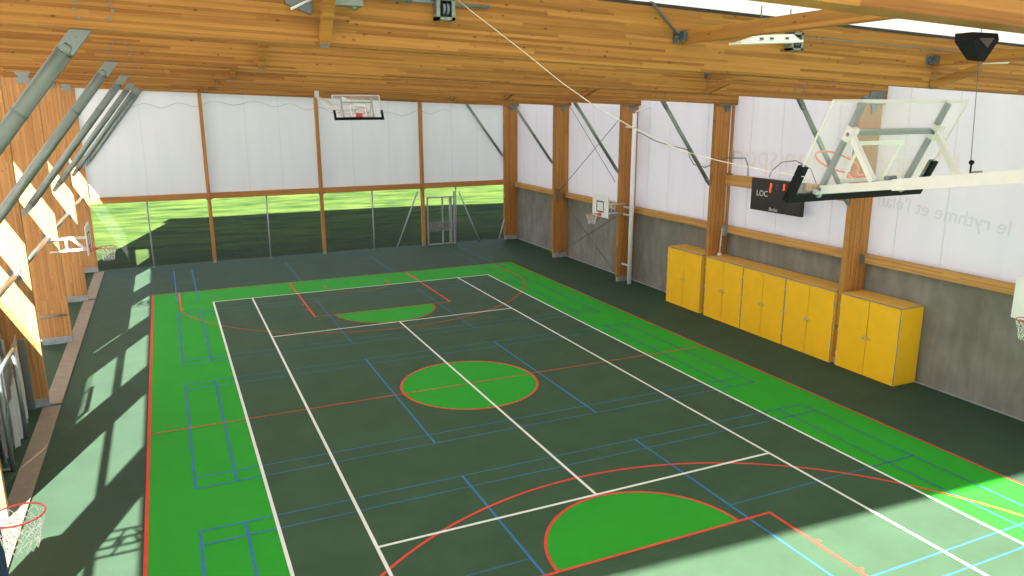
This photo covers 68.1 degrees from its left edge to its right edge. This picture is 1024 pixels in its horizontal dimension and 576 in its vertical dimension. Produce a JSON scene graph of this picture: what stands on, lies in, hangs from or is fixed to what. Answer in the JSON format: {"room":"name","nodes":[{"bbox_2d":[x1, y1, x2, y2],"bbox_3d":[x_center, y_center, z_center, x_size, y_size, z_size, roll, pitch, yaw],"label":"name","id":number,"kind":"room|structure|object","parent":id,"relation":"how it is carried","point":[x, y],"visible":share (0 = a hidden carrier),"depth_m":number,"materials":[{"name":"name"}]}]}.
{"room":"sports hall","nodes":[
{"label":"sports hall","id":0,"kind":"room"},
{"bbox_2d":[0,339,41,424],"bbox_3d":[-10.872,-0.707,14.509,0.120,8.619,39.200,-6,15,-24],"label":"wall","id":1,"kind":"structure","parent":0,"point":[1,375],"depth_m":17.71,"materials":[{"name":"concrete"}]},
{"bbox_2d":[75,88,502,197],"bbox_3d":[-9.339,-7.299,35.903,21.180,5.157,0.066,-6,15,-24],"label":"wall","id":2,"kind":"structure","parent":0,"point":[254,142],"depth_m":35.30,"materials":[{"name":"white"}]},
{"bbox_2d":[0,238,1023,575],"bbox_3d":[-0.870,2.739,18.749,21.460,0.133,42.150,-6,15,-24],"label":"floor","id":3,"kind":"structure","parent":0,"point":[489,407],"depth_m":16.40,"materials":[{"name":"green"}]},
{"bbox_2d":[0,461,9,519],"bbox_3d":[-9.166,0.189,12.127,0.830,7.970,0.181,-6,15,-24],"label":"column","id":4,"kind":"structure","parent":3,"relation":"on","point":[3,497],"depth_m":13.08,"materials":[{"name":"wood"}]},
{"bbox_2d":[0,269,21,297],"bbox_3d":[-10.224,0.292,14.880,0.220,0.260,5.532,-6,15,-24],"label":"tube","id":5,"kind":"object","parent":4,"relation":"attached to","point":[14,275],"visible":1,"depth_m":16.76,"materials":[{"name":"metal"}]},
{"bbox_2d":[0,41,131,223],"bbox_3d":[-7.528,-2.245,12.315,2.758,3.456,0.204,-6,15,-24],"label":"brace","id":6,"kind":"object","parent":4,"relation":"attached to","point":[107,67],"visible":1,"depth_m":12.28,"materials":[{"name":"metal"}]},
{"bbox_2d":[0,339,28,471],"bbox_3d":[-10.665,2.299,15.951,0.525,2.100,3.100,-6,15,-24],"label":"goal","id":7,"kind":"object","parent":3,"relation":"on","point":[16,397],"visible":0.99,"depth_m":15.96,"materials":[{"name":"metal"}]},
{"bbox_2d":[0,79,49,408],"bbox_3d":[-11.521,-1.003,17.157,0.830,7.970,0.181,-6,15,-24],"label":"column","id":8,"kind":"structure","parent":3,"relation":"on","point":[18,315],"depth_m":17.43,"materials":[{"name":"wood"}]},
{"bbox_2d":[28,234,51,262],"bbox_3d":[-12.567,-0.894,19.883,0.220,0.260,5.472,-6,15,-24],"label":"tube","id":9,"kind":"object","parent":8,"relation":"attached to","point":[46,237],"visible":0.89,"depth_m":20.83,"materials":[{"name":"metal"}]},
{"bbox_2d":[21,63,138,215],"bbox_3d":[-9.883,-3.437,17.345,2.758,3.456,0.204,-6,15,-24],"label":"brace","id":10,"kind":"object","parent":8,"relation":"attached to","point":[120,81],"visible":0.91,"depth_m":17.29,"materials":[{"name":"metal"}]},
{"bbox_2d":[18,338,35,410],"bbox_3d":[-11.400,2.040,17.803,0.130,1.750,0.100,-6,15,-24],"label":"channel","id":11,"kind":"object","parent":3,"relation":"on","point":[22,343],"visible":1,"depth_m":17.76,"materials":[{"name":"metal"}]},
{"bbox_2d":[0,72,72,345],"bbox_3d":[-13.851,-2.182,22.133,0.830,7.970,0.181,-6,15,-24],"label":"column","id":12,"kind":"structure","parent":3,"relation":"on","point":[46,268],"depth_m":22.20,"materials":[{"name":"wood"}]},
{"bbox_2d":[39,314,66,317],"bbox_3d":[-13.809,0.839,22.766,0.720,0.061,0.064,-6,15,-24],"label":"grab bar","id":13,"kind":"object","parent":12,"relation":"attached to","point":[56,315],"visible":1,"depth_m":22.75,"materials":[{"name":"metal"}]},
{"bbox_2d":[57,211,70,228],"bbox_3d":[-14.903,-2.076,24.872,0.220,0.260,5.502,-6,15,-24],"label":"tube","id":14,"kind":"object","parent":12,"relation":"attached to","point":[67,214],"visible":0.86,"depth_m":26.24,"materials":[{"name":"metal"}]},
{"bbox_2d":[49,222,116,259],"bbox_3d":[-12.923,-1.365,22.847,1.695,1.135,1.106,0,13,-1],"label":"hoop","id":15,"kind":"object","parent":12,"relation":"attached to","point":[87,237],"visible":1,"depth_m":22.72,"materials":[{"name":"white metal"}]},
{"bbox_2d":[52,76,142,191],"bbox_3d":[-12.213,-4.616,22.321,2.758,3.456,0.204,-6,15,-24],"label":"brace","id":16,"kind":"object","parent":12,"relation":"attached to","point":[126,90],"visible":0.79,"depth_m":22.26,"materials":[{"name":"metal"}]},
{"bbox_2d":[0,271,104,568],"bbox_3d":[-9.412,3.652,14.712,0.380,0.035,41.500,-6,15,-24],"label":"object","id":17,"kind":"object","parent":3,"relation":"on","point":[22,490],"depth_m":16.91,"materials":[{"name":"wood"}]},
{"bbox_2d":[0,530,8,575],"bbox_3d":[-7.340,3.983,10.481,0.540,1.260,0.450,-6,15,-24],"label":"pad","id":18,"kind":"object","parent":17,"relation":"on","point":[3,563],"visible":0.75,"depth_m":10.57,"materials":[{"name":"blue plastic"}]},
{"bbox_2d":[39,84,87,302],"bbox_3d":[-16.193,-3.367,27.136,0.830,7.970,0.181,-6,15,-24],"label":"column","id":19,"kind":"structure","parent":3,"relation":"on","point":[50,104],"depth_m":27.23,"materials":[{"name":"wood"}]},
{"bbox_2d":[75,195,83,206],"bbox_3d":[-17.245,-3.261,29.875,0.220,0.260,5.502,-6,15,-24],"label":"tube","id":20,"kind":"object","parent":19,"relation":"attached to","point":[80,197],"visible":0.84,"depth_m":31.69,"materials":[{"name":"metal"}]},
{"bbox_2d":[71,84,144,176],"bbox_3d":[-14.555,-5.801,27.325,2.758,3.456,0.204,-6,15,-24],"label":"brace","id":21,"kind":"object","parent":19,"relation":"attached to","point":[134,90],"visible":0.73,"depth_m":27.27,"materials":[{"name":"metal"}]},
{"bbox_2d":[59,84,98,272],"bbox_3d":[-18.535,-4.552,32.139,0.830,7.970,0.181,-6,15,-24],"label":"column","id":22,"kind":"structure","parent":3,"relation":"on","point":[68,98],"depth_m":32.24,"materials":[{"name":"wood"}]},
{"bbox_2d":[85,91,141,165],"bbox_3d":[-16.898,-6.986,32.328,2.758,3.456,0.204,-6,15,-24],"label":"brace","id":23,"kind":"object","parent":22,"relation":"attached to","point":[137,93],"visible":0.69,"depth_m":32.27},
{"bbox_2d":[146,202,154,267],"bbox_3d":[-16.128,-2.374,33.776,0.120,2.960,0.120,-6,15,-24],"label":"fence post","id":24,"kind":"object","parent":3,"relation":"on","point":[146,202],"visible":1,"depth_m":33.74,"materials":[{"name":"metal"}]},
{"bbox_2d":[197,93,216,262],"bbox_3d":[-13.771,-4.881,34.218,0.260,7.620,0.240,-6,15,-24],"label":"timber post","id":25,"kind":"object","parent":3,"relation":"on","point":[208,198],"visible":1,"depth_m":34.11,"materials":[{"name":"wood"}]},
{"bbox_2d":[89,193,206,203],"bbox_3d":[-16.001,-3.954,33.439,4.710,0.250,0.200,-6,15,-24],"label":"rail","id":26,"kind":"object","parent":25,"relation":"attached to","point":[127,199],"visible":1,"depth_m":33.31,"materials":[{"name":"wood"}]},
{"bbox_2d":[210,188,319,198],"bbox_3d":[-11.492,-4.443,35.434,4.880,0.250,0.200,-6,15,-24],"label":"rail","id":27,"kind":"object","parent":25,"relation":"attached to","point":[305,190],"visible":1,"depth_m":35.34,"materials":[{"name":"wood"}]},
{"bbox_2d":[265,196,271,257],"bbox_3d":[-11.514,-2.874,35.818,0.120,2.960,0.120,-6,15,-24],"label":"fence post","id":28,"kind":"object","parent":3,"relation":"on","point":[265,196],"visible":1,"depth_m":35.79,"materials":[{"name":"metal"}]},
{"bbox_2d":[313,98,326,253],"bbox_3d":[-9.184,-5.284,36.270,0.260,7.426,0.240,-6,15,-24],"label":"timber post","id":29,"kind":"object","parent":3,"relation":"on","point":[315,100],"visible":0.94,"depth_m":36.16,"materials":[{"name":"wood"}]},
{"bbox_2d":[323,183,420,192],"bbox_3d":[-6.888,-4.942,37.472,4.920,0.250,0.200,-6,15,-24],"label":"rail","id":30,"kind":"object","parent":29,"relation":"attached to","point":[417,185],"visible":1,"depth_m":37.35,"materials":[{"name":"wood"}]},
{"bbox_2d":[371,191,375,249],"bbox_3d":[-6.937,-3.370,37.843,0.120,2.960,0.120,-6,15,-24],"label":"fence post","id":31,"kind":"object","parent":3,"relation":"on","point":[371,191],"visible":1,"depth_m":37.80,"materials":[{"name":"metal"}]},
{"bbox_2d":[396,192,417,248],"bbox_3d":[-5.314,-3.440,38.355,1.348,2.819,0.068,-10,16,-35],"label":"stay","id":32,"kind":"object","parent":3,"relation":"on","point":[416,192],"visible":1,"depth_m":38.33,"materials":[{"name":"metal"}]},
{"bbox_2d":[418,102,425,245],"bbox_3d":[-4.561,-5.689,38.339,0.260,7.230,0.240,-6,15,-24],"label":"timber post","id":33,"kind":"object","parent":3,"relation":"on","point":[420,129],"visible":1,"depth_m":38.24,"materials":[{"name":"wood"}]},
{"bbox_2d":[424,180,504,187],"bbox_3d":[-2.460,-5.421,39.431,4.490,0.250,0.200,-6,15,-24],"label":"rail","id":34,"kind":"object","parent":33,"relation":"attached to","point":[484,182],"visible":1,"depth_m":39.32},
{"bbox_2d":[426,191,455,244],"bbox_3d":[-3.660,-3.589,39.176,1.520,2.750,0.095,-6,15,-24],"label":"gate","id":35,"kind":"object","parent":3,"relation":"on","point":[449,225],"visible":1,"depth_m":39.26,"materials":[{"name":"metal"}]},
{"bbox_2d":[455,187,456,242],"bbox_3d":[-2.933,-3.804,39.615,0.120,2.960,0.120,-6,15,-24],"label":"fence post","id":36,"kind":"object","parent":3,"relation":"on","point":[455,187],"visible":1,"depth_m":39.60,"materials":[{"name":"metal"}]},
{"bbox_2d":[458,192,479,241],"bbox_3d":[-2.233,-3.725,39.730,1.144,2.716,0.068,-3,14,-11],"label":"stay","id":37,"kind":"object","parent":3,"relation":"on","point":[458,192],"visible":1,"depth_m":39.70,"materials":[{"name":"metal"}]},
{"bbox_2d":[498,219,504,240],"bbox_3d":[-0.570,-3.117,40.653,0.070,1.099,0.567,9,16,35],"label":"stay","id":38,"kind":"object","parent":3,"relation":"on","point":[503,219],"visible":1,"depth_m":40.62,"materials":[{"name":"metal"}]},
{"bbox_2d":[503,106,517,238],"bbox_3d":[-0.065,-6.099,40.383,0.770,7.054,0.246,-6,15,-24],"label":"column","id":39,"kind":"structure","parent":3,"relation":"on","point":[510,171],"depth_m":40.34,"materials":[{"name":"wood"}]},
{"bbox_2d":[59,84,518,105],"bbox_3d":[-9.406,-9.280,35.310,21.630,1.611,0.200,-6,15,-24],"label":"beam","id":40,"kind":"structure","parent":39,"relation":"on","point":[60,85],"depth_m":34.95,"materials":[{"name":"brown wood"}]},
{"bbox_2d":[465,104,503,156],"bbox_3d":[-1.505,-8.296,39.213,2.360,3.054,0.184,-6,15,-24],"label":"brace","id":41,"kind":"object","parent":39,"relation":"attached to","point":[467,105],"visible":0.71,"depth_m":39.25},
{"bbox_2d":[552,105,568,257],"bbox_3d":[2.277,-4.914,35.380,0.770,7.054,0.246,-6,15,-24],"label":"column","id":42,"kind":"structure","parent":3,"relation":"on","point":[560,158],"depth_m":35.30,"materials":[{"name":"wood"}]},
{"bbox_2d":[53,79,570,105],"bbox_3d":[-7.064,-8.095,30.307,21.630,1.611,0.200,-6,15,-24],"label":"beam","id":43,"kind":"structure","parent":42,"relation":"on","point":[57,81],"depth_m":29.75,"materials":[{"name":"brown wood"}]},
{"bbox_2d":[512,104,552,163],"bbox_3d":[0.837,-7.111,34.210,2.360,3.054,0.184,-6,15,-24],"label":"brace","id":44,"kind":"object","parent":42,"relation":"attached to","point":[513,105],"visible":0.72,"depth_m":34.27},
{"bbox_2d":[558,216,616,253],"bbox_3d":[3.296,-2.324,33.351,0.028,2.572,5.290,-6,15,-24],"label":"steel cable","id":45,"kind":"object","parent":42,"relation":"attached to","point":[615,216],"visible":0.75,"depth_m":33.25,"materials":[{"name":"metal"}]},
{"bbox_2d":[561,194,614,271],"bbox_3d":[3.328,-2.449,33.336,0.050,3.015,5.289,-6,15,-24],"label":"steel cable","id":46,"kind":"object","parent":42,"relation":"attached to","point":[561,194],"visible":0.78,"depth_m":33.39,"materials":[{"name":"metal"}]},
{"bbox_2d":[560,119,619,189],"bbox_3d":[3.342,-5.728,32.538,0.028,3.570,5.343,-6,15,-24],"label":"steel cable","id":47,"kind":"object","parent":42,"relation":"attached to","point":[619,119],"visible":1,"depth_m":32.58,"materials":[{"name":"metal"}]},
{"bbox_2d":[615,105,639,281],"bbox_3d":[4.619,-3.729,30.377,0.770,7.054,0.246,-6,15,-24],"label":"column","id":48,"kind":"structure","parent":3,"relation":"on","point":[626,111],"depth_m":30.26,"materials":[{"name":"wood"}]},
{"bbox_2d":[0,69,640,104],"bbox_3d":[-4.722,-6.910,25.303,21.630,1.611,0.200,-6,15,-24],"label":"beam","id":49,"kind":"structure","parent":48,"relation":"on","point":[3,72],"depth_m":24.63,"materials":[{"name":"brown wood"}]},
{"bbox_2d":[504,94,513,99],"bbox_3d":[-0.069,-6.873,26.928,0.110,0.345,0.796,-6,15,-24],"label":"knee brace","id":50,"kind":"object","parent":49,"relation":"attached to","point":[507,96],"visible":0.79,"depth_m":27.07,"materials":[{"name":"brown wood"}]},
{"bbox_2d":[563,192,616,208],"bbox_3d":[3.658,-3.790,33.156,0.270,0.250,5.500,-6,15,-24],"label":"rail","id":51,"kind":"object","parent":48,"relation":"attached to","point":[583,198],"visible":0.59,"depth_m":34.22,"materials":[{"name":"wood"}]},
{"bbox_2d":[570,107,614,180],"bbox_3d":[3.326,-6.086,31.666,0.024,2.966,3.863,-6,15,-24],"label":"steel cable","id":52,"kind":"object","parent":48,"relation":"attached to","point":[570,107],"visible":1,"depth_m":31.59,"materials":[{"name":"metal"}]},
{"bbox_2d":[569,97,618,172],"bbox_3d":[3.180,-5.926,29.207,2.360,3.054,0.184,-6,15,-24],"label":"brace","id":53,"kind":"object","parent":48,"relation":"attached to","point":[577,106],"visible":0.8,"depth_m":29.25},
{"bbox_2d":[586,193,624,222],"bbox_3d":[3.730,-3.132,30.058,1.639,1.134,1.112,-1,13,-1],"label":"hoop","id":54,"kind":"object","parent":48,"relation":"attached to","point":[600,207],"visible":1,"depth_m":30.05,"materials":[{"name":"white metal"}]},
{"bbox_2d":[621,108,649,283],"bbox_3d":[4.779,-3.556,29.880,0.989,6.907,0.445,8,16,32],"label":"downpipe","id":55,"kind":"object","parent":48,"relation":"attached to","point":[630,207],"visible":0.95,"depth_m":29.72,"materials":[{"name":"white plastic"}]},
{"bbox_2d":[666,244,705,312],"bbox_3d":[6.405,-0.362,26.960,0.856,2.058,1.960,-6,15,-24],"label":"storage cabinet","id":56,"kind":"object","parent":3,"relation":"on","point":[685,263],"visible":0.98,"depth_m":26.70,"materials":[{"name":"yellow paint"}]},
{"bbox_2d":[702,104,736,308],"bbox_3d":[6.949,-2.550,25.401,0.770,7.054,0.246,-6,15,-24],"label":"column","id":57,"kind":"structure","parent":3,"relation":"on","point":[721,112],"depth_m":25.10,"materials":[{"name":"wood"}]},
{"bbox_2d":[0,56,738,104],"bbox_3d":[-2.392,-5.731,20.327,21.630,1.611,0.200,-6,15,-24],"label":"beam","id":58,"kind":"structure","parent":57,"relation":"on","point":[6,62],"depth_m":19.48,"materials":[{"name":"brown wood"}]},
{"bbox_2d":[230,68,234,80],"bbox_3d":[-6.652,-5.261,18.037,0.110,0.619,0.564,-6,15,-24],"label":"knee brace","id":59,"kind":"object","parent":58,"relation":"attached to","point":[232,70],"visible":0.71,"depth_m":18.15,"materials":[{"name":"brown wood"}]},
{"bbox_2d":[582,88,598,97],"bbox_3d":[2.261,-5.694,21.952,0.110,0.345,0.796,-6,15,-24],"label":"knee brace","id":60,"kind":"object","parent":58,"relation":"attached to","point":[586,93],"visible":0.82,"depth_m":21.95,"materials":[{"name":"brown wood"}]},
{"bbox_2d":[634,206,706,227],"bbox_3d":[5.994,-2.608,28.166,0.270,0.250,5.470,-6,15,-24],"label":"rail","id":61,"kind":"object","parent":57,"relation":"attached to","point":[649,212],"visible":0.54,"depth_m":28.15,"materials":[{"name":"wood"}]},
{"bbox_2d":[657,92,710,185],"bbox_3d":[5.510,-4.747,24.230,2.360,3.054,0.184,-6,15,-24],"label":"brace","id":62,"kind":"object","parent":57,"relation":"attached to","point":[663,103],"visible":0.87,"depth_m":24.24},
{"bbox_2d":[726,225,842,257],"bbox_3d":[8.336,-1.422,23.163,0.270,0.250,5.530,-6,15,-24],"label":"rail","id":63,"kind":"object","parent":57,"relation":"attached to","point":[782,240],"visible":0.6,"depth_m":22.98,"materials":[{"name":"wood"}]},
{"bbox_2d":[717,106,731,255],"bbox_3d":[7.073,-3.506,25.058,0.268,4.928,0.198,-6,15,-24],"label":"conduit","id":64,"kind":"object","parent":63,"relation":"attached to","point":[724,228],"visible":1,"depth_m":25.35,"materials":[{"name":"metal"}]},
{"bbox_2d":[725,173,843,200],"bbox_3d":[8.246,-3.090,22.935,0.190,0.400,5.910,-6,15,-24],"label":"rail","id":65,"kind":"object","parent":57,"relation":"attached to","point":[731,179],"visible":0.29,"depth_m":24.44,"materials":[{"name":"wood"}]},
{"bbox_2d":[630,129,747,175],"bbox_3d":[5.866,-4.968,27.046,0.711,1.425,6.823,-6,15,-24],"label":"cable","id":66,"kind":"object","parent":65,"relation":"attached to","point":[630,129],"visible":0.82,"depth_m":26.69,"materials":[{"name":"metal"}]},
{"bbox_2d":[750,177,805,216],"bbox_3d":[8.057,-2.784,23.037,0.130,1.000,2.140,-6,15,-24],"label":"scoreboard","id":67,"kind":"object","parent":65,"relation":"attached to","point":[767,195],"visible":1,"depth_m":23.09,"materials":[{"name":"black plastic"}]},
{"bbox_2d":[769,160,816,183],"bbox_3d":[8.236,-3.498,22.521,0.327,0.640,1.921,-6,15,-24],"label":"cable","id":68,"kind":"object","parent":65,"relation":"attached to","point":[793,160],"visible":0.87,"depth_m":22.23,"materials":[{"name":"metal"}]},
{"bbox_2d":[703,254,761,328],"bbox_3d":[7.277,0.079,25.098,0.856,2.058,1.835,-6,15,-24],"label":"storage cabinet","id":69,"kind":"object","parent":3,"relation":"on","point":[723,286],"visible":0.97,"depth_m":24.88,"materials":[{"name":"yellow paint"}]},
{"bbox_2d":[740,264,804,343],"bbox_3d":[8.038,0.464,23.473,0.856,2.058,1.825,-6,15,-24],"label":"storage cabinet","id":70,"kind":"object","parent":3,"relation":"on","point":[763,289],"visible":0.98,"depth_m":23.25,"materials":[{"name":"yellow paint"}]},
{"bbox_2d":[781,275,838,361],"bbox_3d":[8.798,0.849,21.848,0.856,2.058,1.835,-6,15,-24],"label":"storage cabinet","id":71,"kind":"object","parent":3,"relation":"on","point":[810,305],"visible":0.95,"depth_m":21.62,"materials":[{"name":"yellow paint"}]},
{"bbox_2d":[832,91,885,362],"bbox_3d":[9.288,-1.495,20.331,0.805,7.339,0.246,-6,15,-24],"label":"column","id":72,"kind":"structure","parent":3,"relation":"on","point":[858,213],"depth_m":20.24,"materials":[{"name":"wood"}]},
{"bbox_2d":[0,25,887,100],"bbox_3d":[-0.037,-4.539,15.297,21.630,1.611,0.200,-6,15,-24],"label":"beam","id":73,"kind":"structure","parent":72,"relation":"on","point":[19,41],"depth_m":14.24,"materials":[{"name":"brown wood"}]},
{"bbox_2d":[258,43,265,70],"bbox_3d":[-4.297,-4.069,13.008,0.110,0.619,0.564,-6,15,-24],"label":"knee brace","id":74,"kind":"object","parent":73,"relation":"attached to","point":[261,46],"visible":0.82,"depth_m":13.04,"materials":[{"name":"brown wood"}]},
{"bbox_2d":[705,78,732,94],"bbox_3d":[4.616,-4.502,16.922,0.110,0.345,0.796,-6,15,-24],"label":"knee brace","id":75,"kind":"object","parent":73,"relation":"attached to","point":[728,81],"visible":1,"depth_m":16.86,"materials":[{"name":"brown wood"}]},
{"bbox_2d":[793,85,849,204],"bbox_3d":[7.864,-3.555,19.200,2.360,3.054,0.184,-6,15,-24],"label":"brace","id":76,"kind":"object","parent":72,"relation":"attached to","point":[801,103],"visible":0.81,"depth_m":19.03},
{"bbox_2d":[859,253,1015,294],"bbox_3d":[10.689,-0.232,18.138,0.270,0.250,5.520,-6,15,-24],"label":"rail","id":77,"kind":"object","parent":72,"relation":"attached to","point":[1000,286],"visible":1,"depth_m":18.48,"materials":[{"name":"wood"}]},
{"bbox_2d":[834,289,923,385],"bbox_3d":[9.645,1.278,20.039,0.856,2.058,1.890,-6,15,-24],"label":"storage cabinet","id":78,"kind":"object","parent":3,"relation":"on","point":[878,335],"visible":1,"depth_m":19.55,"materials":[{"name":"yellow paint"}]},
{"bbox_3d":[13.997,1.016,10.347,0.770,7.054,0.246,-6,15,-24],"label":"column","id":79,"kind":"structure","parent":3,"relation":"on","visible":0},
{"bbox_2d":[749,0,1023,33],"bbox_3d":[4.656,-2.082,5.293,21.630,1.611,0.200,-6,15,-24],"label":"beam","id":80,"kind":"structure","parent":79,"relation":"on","point":[997,15],"depth_m":4.29,"materials":[{"name":"brown wood"}]},
{"bbox_2d":[782,29,1023,202],"bbox_3d":[4.451,-1.383,5.347,1.860,1.991,5.691,-6,15,-24],"label":"hoop","id":81,"kind":"object","parent":80,"relation":"hanging from","point":[864,185],"visible":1,"depth_m":7.13,"materials":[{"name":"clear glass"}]},
{"bbox_2d":[955,32,998,61],"bbox_3d":[2.961,-1.535,4.838,0.250,0.175,0.130,-6,15,-24],"label":"loudspeaker","id":82,"kind":"object","parent":80,"relation":"hanging from","point":[975,46],"visible":1,"depth_m":4.79,"materials":[{"name":"plastic"}]},
{"bbox_2d":[980,38,993,47],"bbox_3d":[2.992,-1.548,4.777,0.150,0.060,0.002,-6,15,-24],"label":"grille","id":83,"kind":"object","parent":82,"relation":"attached to","point":[984,42],"depth_m":4.78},
{"bbox_3d":[-6.815,1.378,7.106,0.830,7.970,0.181,-6,15,-24],"label":"column","id":84,"kind":"structure","parent":3,"relation":"on","visible":0},
{"bbox_2d":[0,502,45,556],"bbox_3d":[-5.756,2.245,7.607,1.759,1.135,1.106,0,13,-1],"label":"hoop","id":85,"kind":"object","parent":84,"relation":"attached to","point":[41,520],"visible":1,"depth_m":7.92,"materials":[{"name":"fabric"}]},
{"bbox_2d":[0,0,113,155],"bbox_3d":[-5.178,-1.056,7.294,2.758,3.456,0.204,-6,15,-24],"label":"brace","id":86,"kind":"object","parent":84,"relation":"attached to","point":[73,39],"visible":1,"depth_m":7.32,"materials":[{"name":"metal"}]},
{"bbox_3d":[11.655,-0.169,15.350,0.770,7.054,0.246,-6,15,-24],"label":"column","id":87,"kind":"structure","parent":3,"relation":"on","visible":0},
{"bbox_2d":[0,0,1023,94],"bbox_3d":[2.314,-3.350,10.276,21.630,1.611,0.200,-6,15,-24],"label":"beam","id":88,"kind":"structure","parent":87,"relation":"on","point":[579,32],"depth_m":9.33,"materials":[{"name":"brown wood"}]},
{"bbox_2d":[285,0,312,14],"bbox_3d":[-2.247,-3.099,8.024,0.306,0.370,0.114,-6,15,-24],"label":"bracket","id":89,"kind":"object","parent":88,"relation":"attached to","point":[305,6],"visible":1,"depth_m":8.04,"materials":[{"name":"metal"}]},
{"bbox_2d":[319,0,335,47],"bbox_3d":[-1.946,-2.880,7.987,0.110,0.619,0.564,-6,15,-24],"label":"knee brace","id":90,"kind":"object","parent":88,"relation":"attached to","point":[328,6],"visible":1,"depth_m":8.02,"materials":[{"name":"brown wood"}]},
{"bbox_2d":[335,0,488,9],"bbox_3d":[-1.152,-3.246,8.475,1.951,0.300,0.160,-6,15,-24],"label":"bracket","id":91,"kind":"object","parent":88,"relation":"attached to","point":[353,4],"visible":0.94,"depth_m":8.43,"materials":[{"name":"metal"}]},
{"bbox_2d":[458,0,806,177],"bbox_3d":[1.068,-2.175,7.904,3.978,1.857,0.035,8,16,31],"label":"rope","id":92,"kind":"object","parent":91,"relation":"hanging from","point":[458,0],"visible":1,"depth_m":7.96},
{"bbox_2d":[433,0,454,20],"bbox_3d":[-0.776,-3.190,8.667,0.220,0.240,0.155,-6,15,-24],"label":"pulley block","id":93,"kind":"object","parent":88,"relation":"attached to","point":[443,12],"visible":1,"depth_m":8.63,"materials":[{"name":"metal"}]},
{"bbox_2d":[704,73,742,77],"bbox_3d":[5.566,-4.280,14.780,0.160,0.170,5.470,-6,15,-24],"label":"timber purlin","id":94,"kind":"object","parent":88,"relation":"attached to","point":[706,75],"visible":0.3,"depth_m":16.83,"materials":[{"name":"brown wood"}]},
{"bbox_2d":[673,10,896,43],"bbox_3d":[3.389,-2.787,7.723,0.261,0.170,5.450,-6,15,-24],"label":"timber purlin","id":95,"kind":"object","parent":88,"relation":"attached to","point":[816,19],"visible":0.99,"depth_m":8.63,"materials":[{"name":"brown wood"}]},
{"bbox_2d":[650,1,678,35],"bbox_3d":[1.897,-3.623,9.847,0.701,0.643,0.036,-6,15,-24],"label":"rod","id":96,"kind":"object","parent":95,"relation":"attached to","point":[652,2],"visible":1,"depth_m":9.90,"materials":[{"name":"metal"}]},
{"bbox_2d":[784,32,803,50],"bbox_3d":[4.048,-3.528,10.846,0.220,0.240,0.155,-6,15,-24],"label":"pulley block","id":97,"kind":"object","parent":88,"relation":"attached to","point":[791,46],"visible":0.63,"depth_m":10.82,"materials":[{"name":"metal"}]},
{"bbox_2d":[804,36,961,52],"bbox_3d":[6.598,-3.789,11.997,5.500,0.214,0.016,-6,15,-24],"label":"steel cable","id":98,"kind":"object","parent":97,"relation":"attached to","point":[804,36],"visible":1,"depth_m":11.56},
{"bbox_2d":[929,65,981,88],"bbox_3d":[6.967,-3.313,11.901,0.110,0.345,0.796,-6,15,-24],"label":"knee brace","id":99,"kind":"object","parent":88,"relation":"attached to","point":[970,71],"visible":0.96,"depth_m":11.85,"materials":[{"name":"brown wood"}]},
{"bbox_2d":[925,48,1023,65],"bbox_3d":[7.866,-3.087,9.748,0.261,0.170,5.450,-6,15,-24],"label":"timber purlin","id":100,"kind":"object","parent":88,"relation":"attached to","point":[1009,55],"visible":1,"depth_m":11.58,"materials":[{"name":"brown wood"}]},
{"bbox_2d":[1011,276,1023,339],"bbox_3d":[10.765,0.428,15.031,1.639,1.134,1.112,-1,13,-1],"label":"hoop","id":101,"kind":"object","parent":87,"relation":"attached to","point":[1017,312],"visible":1,"depth_m":15.41,"materials":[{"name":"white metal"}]},
{"bbox_2d":[517,86,1023,421],"bbox_3d":[8.976,-2.131,22.177,0.300,7.922,42.100,-6,15,-24],"label":"wall","id":102,"kind":"structure","parent":0,"point":[971,350],"depth_m":21.01,"materials":[{"name":"concrete"}]},
{"bbox_2d":[513,182,551,194],"bbox_3d":[1.315,-4.975,38.159,0.270,0.250,5.500,-6,15,-24],"label":"rail","id":103,"kind":"object","parent":102,"relation":"attached to","point":[515,184],"visible":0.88,"depth_m":38.57,"materials":[{"name":"wood"}]},
{"bbox_2d":[602,0,1023,46],"bbox_3d":[-1.200,-5.572,17.884,21.800,0.884,39.440,-6,15,-24],"label":"ceiling","id":104,"kind":"structure","parent":0,"point":[747,8],"depth_m":10.56,"materials":[{"name":"white"}]},
{"bbox_2d":[314,91,330,103],"bbox_3d":[-6.967,-7.368,27.814,0.582,1.211,0.126,-5,14,-21],"label":"frame","id":105,"kind":"object","parent":104,"relation":"hanging from","point":[316,93],"visible":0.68,"depth_m":27.80,"materials":[{"name":"white paint"}]},
{"bbox_2d":[317,93,383,119],"bbox_3d":[-7.090,-7.800,31.022,1.860,1.706,7.794,-6,15,-24],"label":"hoop","id":106,"kind":"object","parent":104,"relation":"hanging from","point":[354,116],"visible":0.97,"depth_m":28.45,"materials":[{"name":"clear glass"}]},
{"bbox_2d":[729,6,802,44],"bbox_3d":[3.348,-3.429,9.918,1.040,0.492,0.240,-6,15,-24],"label":"ceiling lamp","id":107,"kind":"object","parent":104,"relation":"hanging from","point":[779,38],"visible":0.82,"depth_m":9.88,"materials":[{"name":"white plastic"}]},
{"bbox_3d":[9.219,-3.916,13.059,2.050,0.074,0.016,-6,15,-24],"label":"steel cable","id":108,"kind":"object","parent":104,"relation":"hanging from","visible":0},
{"bbox_2d":[982,62,1008,63],"bbox_3d":[8.013,-3.746,12.535,0.602,0.086,0.070,-6,15,-24],"label":"conduit sleeve","id":109,"kind":"object","parent":108,"relation":"attached to","point":[998,62],"visible":0.34,"depth_m":12.54,"materials":[{"name":"white plastic"}]},
{"label":"outside","id":110,"kind":"structure","parent":0,"visible":0},
{"bbox_2d":[90,185,503,269],"bbox_3d":[-23.570,-14.576,78.649,100.000,6.000,90.000,-6,15,-24],"label":"lawn","id":111,"kind":"structure","parent":110,"point":[180,229],"depth_m":43.67,"materials":[{"name":"green plant"}]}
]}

